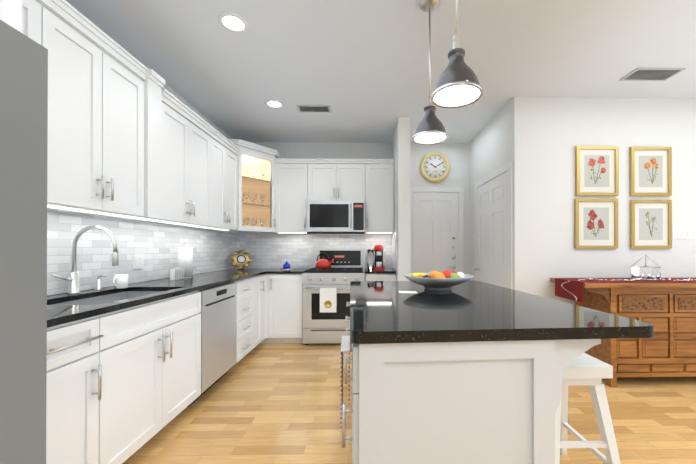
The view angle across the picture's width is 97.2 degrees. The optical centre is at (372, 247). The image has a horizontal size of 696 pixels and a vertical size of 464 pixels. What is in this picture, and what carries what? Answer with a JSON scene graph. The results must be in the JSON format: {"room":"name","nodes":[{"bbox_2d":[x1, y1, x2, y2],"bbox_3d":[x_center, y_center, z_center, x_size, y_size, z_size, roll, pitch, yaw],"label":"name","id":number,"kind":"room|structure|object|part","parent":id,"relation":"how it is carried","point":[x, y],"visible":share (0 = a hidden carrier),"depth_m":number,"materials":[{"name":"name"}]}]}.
{"room":"kitchen","nodes":[
{"label":"kitchen","id":0,"kind":"room"},
{"bbox_2d":[47,83,233,295],"bbox_3d":[-1.954,-0.177,0.869,0.120,2.740,7.320,0,0,-1],"label":"wall","id":1,"kind":"structure","parent":0,"point":[188,104],"depth_m":3.30,"materials":[{"name":"white paint"}]},
{"bbox_2d":[0,0,21,32],"bbox_3d":[-1.544,-0.044,0.599,0.685,2.469,0.964,0,0,-1],"label":"upper cabinet","id":2,"kind":"object","parent":1,"relation":"attached to","point":[11,13],"visible":0.1,"depth_m":1.06,"materials":[{"name":"white paint"}]},
{"bbox_2d":[22,0,61,207],"bbox_3d":[-1.735,-0.727,1.297,0.331,1.015,0.429,0,0,-1],"label":"upper cabinet","id":3,"kind":"object","parent":1,"relation":"attached to","point":[41,19],"depth_m":1.50,"materials":[{"name":"white paint"}]},
{"bbox_2d":[47,0,149,219],"bbox_3d":[-1.744,-0.725,1.757,0.331,1.015,0.734,0,0,-1],"label":"upper cabinet","id":4,"kind":"object","parent":1,"relation":"attached to","point":[129,138],"depth_m":1.79,"materials":[{"name":"white paint"}]},
{"bbox_2d":[47,211,238,294],"bbox_3d":[-1.927,0.034,2.744,0.006,0.496,3.330,0,0,-1],"label":"backsplash","id":5,"kind":"structure","parent":1,"relation":"attached to","point":[157,245],"depth_m":2.35,"materials":[{"name":"tile"}]},
{"bbox_2d":[132,254,143,268],"bbox_3d":[-1.913,0.109,2.499,0.008,0.120,0.120,0,0,-1],"label":"electrical outlet plate","id":6,"kind":"object","parent":5,"relation":"attached to","point":[137,261],"visible":1,"depth_m":2.49,"materials":[{"name":"white paint"}]},
{"bbox_2d":[128,88,217,227],"bbox_3d":[-1.761,-0.694,2.680,0.331,0.961,0.821,0,0,-1],"label":"upper cabinet","id":7,"kind":"object","parent":1,"relation":"attached to","point":[183,148],"depth_m":2.56,"materials":[{"name":"white paint"}]},
{"bbox_2d":[195,136,237,230],"bbox_3d":[-1.774,-0.692,3.317,0.331,0.961,0.694,0,0,-1],"label":"upper cabinet","id":8,"kind":"object","parent":1,"relation":"attached to","point":[227,154],"depth_m":3.39,"materials":[{"name":"white paint"}]},
{"bbox_2d":[211,139,282,233],"bbox_3d":[-1.606,-0.752,4.026,0.692,1.086,0.782,0,0,-1],"label":"upper cabinet","id":9,"kind":"object","parent":1,"relation":"attached to","point":[256,189],"visible":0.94,"depth_m":3.88,"materials":[{"name":"white paint"}]},
{"bbox_2d":[245,142,468,273],"bbox_3d":[-0.213,-0.163,4.503,3.500,2.740,0.120,0,0,-1],"label":"wall","id":10,"kind":"structure","parent":0,"point":[456,155],"depth_m":4.46,"materials":[{"name":"white paint"}]},
{"bbox_2d":[274,158,313,233],"bbox_3d":[-1.056,-0.696,4.253,0.501,0.976,0.348,0,0,-1],"label":"upper cabinet","id":11,"kind":"object","parent":10,"relation":"attached to","point":[299,182],"depth_m":4.09,"materials":[{"name":"white paint"}]},
{"bbox_2d":[239,234,390,267],"bbox_3d":[-0.822,0.040,4.428,2.220,0.496,0.006,0,0,-1],"label":"backsplash","id":12,"kind":"structure","parent":10,"relation":"attached to","point":[265,250],"depth_m":4.42,"materials":[{"name":"tile"}]},
{"bbox_2d":[314,158,357,199],"bbox_3d":[-0.485,-0.906,4.265,0.764,0.556,0.348,0,0,-1],"label":"upper cabinet","id":13,"kind":"object","parent":10,"relation":"attached to","point":[334,179],"depth_m":4.10,"materials":[{"name":"white paint"}]},
{"bbox_2d":[307,200,364,234],"bbox_3d":[-0.483,-0.405,4.204,0.756,0.440,0.467,0,0,-1],"label":"microwave","id":14,"kind":"object","parent":13,"relation":"attached to","point":[335,217],"visible":1,"depth_m":4.01,"materials":[{"name":"silver metal"}]},
{"bbox_2d":[358,159,393,233],"bbox_3d":[0.060,-0.696,4.275,0.447,0.976,0.348,0,0,-1],"label":"upper cabinet","id":15,"kind":"object","parent":10,"relation":"attached to","point":[375,176],"depth_m":4.11,"materials":[{"name":"white paint"}]},
{"bbox_2d":[420,152,449,182],"bbox_3d":[0.908,-1.174,4.439,0.440,0.440,0.055,0,0,-1],"label":"wall clock","id":16,"kind":"object","parent":10,"relation":"attached to","point":[434,167],"visible":1,"depth_m":4.43,"materials":[{"name":"yellow metal"}]},
{"bbox_2d":[410,187,463,273],"bbox_3d":[0.926,0.161,4.433,0.805,2.089,0.058,0,0,-1],"label":"entry door","id":17,"kind":"structure","parent":10,"relation":"in","point":[436,228],"depth_m":4.45,"materials":[{"name":"white paint"}]},
{"bbox_2d":[66,0,695,142],"bbox_3d":[1.285,-1.577,0.977,6.900,0.060,7.400,0,0,-1],"label":"ceiling","id":18,"kind":"structure","parent":0,"point":[360,68],"depth_m":2.44,"materials":[{"name":"white paint"}]},
{"bbox_2d":[218,12,247,32],"bbox_3d":[-0.952,-1.538,2.094,0.190,0.007,0.190,0,0,-1],"label":"recessed light","id":19,"kind":"object","parent":18,"relation":"in","point":[232,22],"visible":1,"depth_m":2.09,"materials":[{"name":"white paint"}]},
{"bbox_2d":[265,100,283,107],"bbox_3d":[-1.044,-1.534,3.263,0.190,0.007,0.190,0,0,-1],"label":"recessed light","id":20,"kind":"object","parent":18,"relation":"in","point":[274,103],"visible":1,"depth_m":3.25,"materials":[{"name":"white paint"}]},
{"bbox_2d":[296,105,330,112],"bbox_3d":[-0.641,-1.532,3.370,0.360,0.010,0.160,0,0,-1],"label":"ceiling vent","id":21,"kind":"object","parent":18,"relation":"in","point":[316,108],"visible":0.98,"depth_m":3.35,"materials":[{"name":"grey metal"}]},
{"bbox_2d":[411,0,447,144],"bbox_3d":[0.362,-1.115,1.923,0.223,0.855,0.233,0,0,-1],"label":"pendant light","id":22,"kind":"object","parent":18,"relation":"hanging from","point":[430,129],"visible":1,"depth_m":1.90,"materials":[{"name":"silver metal"}]},
{"bbox_2d":[429,0,482,108],"bbox_3d":[0.373,-1.107,1.353,0.223,0.875,0.233,0,0,-1],"label":"pendant light","id":23,"kind":"object","parent":18,"relation":"hanging from","point":[457,85],"visible":1,"depth_m":1.32,"materials":[{"name":"silver metal"}]},
{"bbox_2d":[619,68,685,80],"bbox_3d":[2.472,-1.534,2.710,0.420,0.010,0.190,0,0,-1],"label":"ceiling vent","id":24,"kind":"object","parent":18,"relation":"in","point":[650,74],"visible":0.98,"depth_m":2.70,"materials":[{"name":"grey metal"}]},
{"bbox_2d":[392,117,409,280],"bbox_3d":[0.366,-0.165,4.024,0.140,2.740,0.860,0,0,-1],"label":"wall","id":25,"kind":"structure","parent":0,"point":[401,148],"depth_m":3.60,"materials":[{"name":"white paint"}]},
{"bbox_2d":[391,231,396,270],"bbox_3d":[0.291,0.039,4.117,0.006,0.496,0.610,0,0,-1],"label":"backsplash","id":26,"kind":"structure","parent":25,"relation":"attached to","point":[394,235],"depth_m":4.03,"materials":[{"name":"tile"}]},
{"bbox_2d":[122,343,695,463],"bbox_3d":[1.285,1.223,0.966,6.900,0.060,7.400,0,0,-1],"label":"floor","id":27,"kind":"structure","parent":0,"point":[269,403],"depth_m":2.15,"materials":[{"name":"brown wood"}]},
{"bbox_2d":[0,20,47,463],"bbox_3d":[-1.453,0.252,0.591,0.810,1.877,0.907,0,0,-1],"label":"refrigerator","id":28,"kind":"object","parent":27,"relation":"on","point":[23,194],"visible":1,"depth_m":0.98,"materials":[{"name":"grey metal"}]},
{"bbox_2d":[46,308,117,463],"bbox_3d":[-1.586,0.753,1.280,0.628,0.881,0.402,0,0,-1],"label":"base cabinet","id":29,"kind":"object","parent":27,"relation":"on","point":[81,351],"depth_m":1.35,"materials":[{"name":"white paint"}]},
{"bbox_2d":[47,268,269,323],"bbox_3d":[-1.609,0.300,2.747,0.638,0.030,3.332,0,0,-1],"label":"countertop","id":30,"kind":"structure","parent":29,"relation":"on","point":[55,312],"depth_m":2.10,"materials":[{"name":"black stone"}]},
{"bbox_2d":[51,226,118,293],"bbox_3d":[-1.724,0.071,1.841,0.296,0.420,0.162,0,0,-1],"label":"faucet","id":31,"kind":"object","parent":30,"relation":"on","point":[73,279],"visible":1,"depth_m":1.88,"materials":[{"name":"silver metal"}]},
{"bbox_2d":[94,275,107,289],"bbox_3d":[-1.826,0.231,2.060,0.081,0.100,0.040,0,0,-1],"label":"soap dispenser","id":32,"kind":"object","parent":30,"relation":"on","point":[98,284],"visible":1,"depth_m":2.06,"materials":[{"name":"silver metal"}]},
{"bbox_2d":[47,288,189,347],"bbox_3d":[-1.563,0.410,1.863,0.448,0.221,0.748,0,0,-1],"label":"sink","id":33,"kind":"object","parent":30,"relation":"in","point":[138,323],"depth_m":1.85,"materials":[{"name":"white ceramic"}]},
{"bbox_2d":[113,274,127,288],"bbox_3d":[-1.768,0.234,2.136,0.080,0.095,0.110,0,0,-1],"label":"mug","id":34,"kind":"object","parent":30,"relation":"on","point":[120,281],"visible":0.98,"depth_m":2.12,"materials":[{"name":"white ceramic"}]},
{"bbox_2d":[168,266,185,280],"bbox_3d":[-1.729,0.223,2.712,0.061,0.122,0.160,0,0,-1],"label":"napkin holder","id":35,"kind":"object","parent":30,"relation":"on","point":[177,274],"visible":1,"depth_m":2.68,"materials":[{"name":"silver metal"}]},
{"bbox_2d":[178,242,194,278],"bbox_3d":[-1.773,0.112,2.902,0.150,0.346,0.150,0,0,-1],"label":"paper towel holder","id":36,"kind":"object","parent":30,"relation":"on","point":[185,255],"visible":0.77,"depth_m":2.86,"materials":[{"name":"silver metal"}]},
{"bbox_2d":[230,250,251,269],"bbox_3d":[-1.763,0.157,4.108,0.234,0.270,0.156,0,0,-1],"label":"clock","id":37,"kind":"object","parent":30,"relation":"on","point":[240,259],"visible":1,"depth_m":4.10,"materials":[{"name":"gold metal"}]},
{"bbox_2d":[187,282,236,406],"bbox_3d":[-1.592,0.758,2.614,0.610,0.879,0.618,0,0,-1],"label":"dishwasher","id":38,"kind":"object","parent":27,"relation":"on","point":[218,332],"visible":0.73,"depth_m":2.55,"materials":[{"name":"silver"}]},
{"bbox_2d":[166,276,257,375],"bbox_3d":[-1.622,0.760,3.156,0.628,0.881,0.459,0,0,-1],"label":"base cabinet","id":39,"kind":"object","parent":27,"relation":"on","point":[183,341],"depth_m":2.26,"materials":[{"name":"white paint"}]},
{"bbox_2d":[254,276,261,347],"bbox_3d":[-1.628,0.761,3.482,0.628,0.881,0.299,0,0,-1],"label":"base cabinet","id":40,"kind":"object","parent":27,"relation":"on","point":[257,299],"depth_m":3.56,"materials":[{"name":"white paint"}]},
{"bbox_2d":[262,272,269,342],"bbox_3d":[-1.612,0.762,3.682,0.668,0.881,0.202,0,0,-1],"label":"base cabinet","id":41,"kind":"object","parent":27,"relation":"on","point":[265,275],"depth_m":3.77,"materials":[{"name":"white paint"}]},
{"bbox_2d":[270,268,310,342],"bbox_3d":[-1.107,0.764,4.097,0.478,0.881,0.648,0,0,-1],"label":"base cabinet","id":42,"kind":"object","parent":27,"relation":"on","point":[286,288],"depth_m":3.78,"materials":[{"name":"white paint"}]},
{"bbox_2d":[270,268,309,271],"bbox_3d":[-1.092,0.305,4.097,0.448,0.030,0.653,0,0,-1],"label":"countertop","id":43,"kind":"structure","parent":42,"relation":"on","point":[271,269],"depth_m":3.93,"materials":[{"name":"black stone"}]},
{"bbox_2d":[277,261,295,269],"bbox_3d":[-1.156,0.234,4.124,0.203,0.111,0.203,0,0,-1],"label":"glass jar","id":44,"kind":"object","parent":43,"relation":"on","point":[286,265],"visible":1,"depth_m":4.08,"materials":[{"name":"blue glass"}]},
{"bbox_2d":[302,248,364,344],"bbox_3d":[-0.481,0.604,4.051,0.760,1.199,0.744,0,0,-1],"label":"range","id":45,"kind":"object","parent":27,"relation":"on","point":[345,269],"visible":0.83,"depth_m":3.74,"materials":[{"name":"silver metal"}]},
{"bbox_2d":[315,252,333,268],"bbox_3d":[-0.651,0.167,4.184,0.260,0.218,0.216,0,0,-1],"label":"kettle","id":46,"kind":"object","parent":45,"relation":"on","point":[322,263],"visible":1,"depth_m":4.12,"materials":[{"name":"red metal"}]},
{"bbox_2d":[320,287,336,311],"bbox_3d":[-0.533,0.622,3.687,0.200,0.304,0.041,0,0,-1],"label":"oven towel","id":47,"kind":"object","parent":45,"relation":"hanging from","point":[328,299],"visible":1,"depth_m":3.67,"materials":[{"name":"white fabric"}]},
{"bbox_2d":[366,272,395,280],"bbox_3d":[0.096,0.764,4.120,0.380,0.881,0.648,0,0,-1],"label":"base cabinet","id":48,"kind":"object","parent":27,"relation":"on","point":[370,276],"depth_m":3.80,"materials":[{"name":"white paint"}]},
{"bbox_2d":[366,268,393,271],"bbox_3d":[0.096,0.305,4.120,0.380,0.030,0.653,0,0,-1],"label":"countertop","id":49,"kind":"structure","parent":48,"relation":"on","point":[386,269],"depth_m":3.93,"materials":[{"name":"black stone"}]},
{"bbox_2d":[368,245,384,269],"bbox_3d":[0.048,0.122,4.200,0.230,0.335,0.245,0,0,-1],"label":"coffee maker","id":50,"kind":"object","parent":49,"relation":"on","point":[375,258],"visible":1,"depth_m":4.20,"materials":[{"name":"red plastic"}]},
{"bbox_2d":[341,302,600,463],"bbox_3d":[0.300,0.756,1.798,0.931,0.878,1.530,0,0,-4],"label":"kitchen island","id":51,"kind":"object","parent":27,"relation":"on","point":[470,372],"depth_m":1.04,"materials":[{"name":"white paint"}]},
{"bbox_2d":[341,336,349,430],"bbox_3d":[-0.111,0.542,1.258,0.034,0.305,0.200,0,0,-4],"label":"towel","id":52,"kind":"object","parent":51,"relation":"hanging from","point":[345,343],"depth_m":1.18,"materials":[{"name":"white fabric"}]},
{"bbox_2d":[349,280,653,343],"bbox_3d":[0.410,0.295,1.807,1.080,0.040,1.560,0,0,-4],"label":"island countertop","id":53,"kind":"structure","parent":51,"relation":"on","point":[471,312],"depth_m":1.18,"materials":[{"name":"black stone"}]},
{"bbox_2d":[399,291,416,292],"bbox_3d":[0.221,0.274,1.901,0.110,0.001,0.100,0,0,-1],"label":"paper note","id":54,"kind":"object","parent":53,"relation":"on","point":[407,292],"visible":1,"depth_m":1.88,"materials":[{"name":"white paper"}]},
{"bbox_2d":[403,270,473,290],"bbox_3d":[0.438,0.212,2.050,0.464,0.127,0.464,0,0,-1],"label":"fruit bowl","id":55,"kind":"object","parent":53,"relation":"on","point":[445,280],"visible":1,"depth_m":1.96,"materials":[{"name":"grey ceramic"}]},
{"bbox_2d":[555,353,620,463],"bbox_3d":[0.949,0.869,1.561,0.360,0.658,0.470,0,0,-1],"label":"stool","id":56,"kind":"object","parent":27,"relation":"on","point":[583,369],"visible":0.4,"depth_m":1.40,"materials":[{"name":"white paint"}]},
{"bbox_2d":[550,277,695,386],"bbox_3d":[2.964,0.746,2.848,2.350,0.907,0.495,0,0,-1],"label":"sideboard","id":57,"kind":"object","parent":27,"relation":"on","point":[668,312],"visible":0.71,"depth_m":2.65,"materials":[{"name":"brown wood"}]},
{"bbox_2d":[555,278,695,302],"bbox_3d":[2.883,0.364,2.811,2.234,0.203,0.380,0,0,-1],"label":"table runner","id":58,"kind":"object","parent":57,"relation":"on","point":[570,288],"visible":1,"depth_m":2.72,"materials":[{"name":"red fabric"}]},
{"bbox_2d":[631,255,660,279],"bbox_3d":[2.549,0.178,2.855,0.150,0.225,0.150,0,0,-1],"label":"terrarium","id":59,"kind":"object","parent":58,"relation":"on","point":[645,272],"visible":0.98,"depth_m":2.79,"materials":[{"name":"clear glass"}]},
{"bbox_2d":[469,97,526,292],"bbox_3d":[1.491,-0.166,3.791,0.120,2.740,1.370,0,0,-1],"label":"wall","id":60,"kind":"structure","parent":0,"point":[498,141],"depth_m":3.20,"materials":[{"name":"white paint"}]},
{"bbox_2d":[474,161,512,288],"bbox_3d":[1.392,0.158,3.660,0.078,2.089,1.045,0,0,-1],"label":"closet door","id":61,"kind":"structure","parent":60,"relation":"in","point":[494,228],"depth_m":3.54,"materials":[{"name":"white paint"}]},
{"bbox_2d":[526,97,695,304],"bbox_3d":[3.078,-0.169,3.183,3.030,2.740,0.147,0,0,-1],"label":"wall","id":62,"kind":"structure","parent":0,"point":[559,130],"depth_m":3.12,"materials":[{"name":"white paint"}]},
{"bbox_3d":[2.274,-0.247,3.107,0.435,0.505,0.025,0,0,-1],"label":"picture frame","id":63,"kind":"part","parent":62,"relation":"part of","materials":[{"name":"gold metal"}]},
{"bbox_3d":[2.282,-0.782,3.109,0.428,0.501,0.025,0,0,-1],"label":"picture frame","id":64,"kind":"part","parent":62,"relation":"part of","materials":[{"name":"gold metal"}]},
{"bbox_3d":[2.837,-0.780,3.120,0.415,0.497,0.025,0,0,-1],"label":"picture frame","id":65,"kind":"part","parent":62,"relation":"part of","materials":[{"name":"gold metal"}]},
{"bbox_3d":[2.837,-0.243,3.118,0.415,0.496,0.025,0,0,-1],"label":"picture frame","id":66,"kind":"part","parent":62,"relation":"part of","materials":[{"name":"gold metal"}]},
{"bbox_2d":[635,150,667,192],"bbox_3d":[2.837,-0.780,3.125,0.355,0.437,0.010,0,0,-1],"label":"print","id":67,"kind":"object","parent":62,"relation":"attached to","point":[651,166],"depth_m":3.12},
{"bbox_2d":[672,228,692,238],"bbox_3d":[3.170,-0.148,3.132,0.209,0.102,0.009,0,0,-1],"label":"switch plate","id":68,"kind":"object","parent":62,"relation":"attached to","point":[682,233],"visible":0.96,"depth_m":3.13,"materials":[{"name":"white paint"}]}
]}

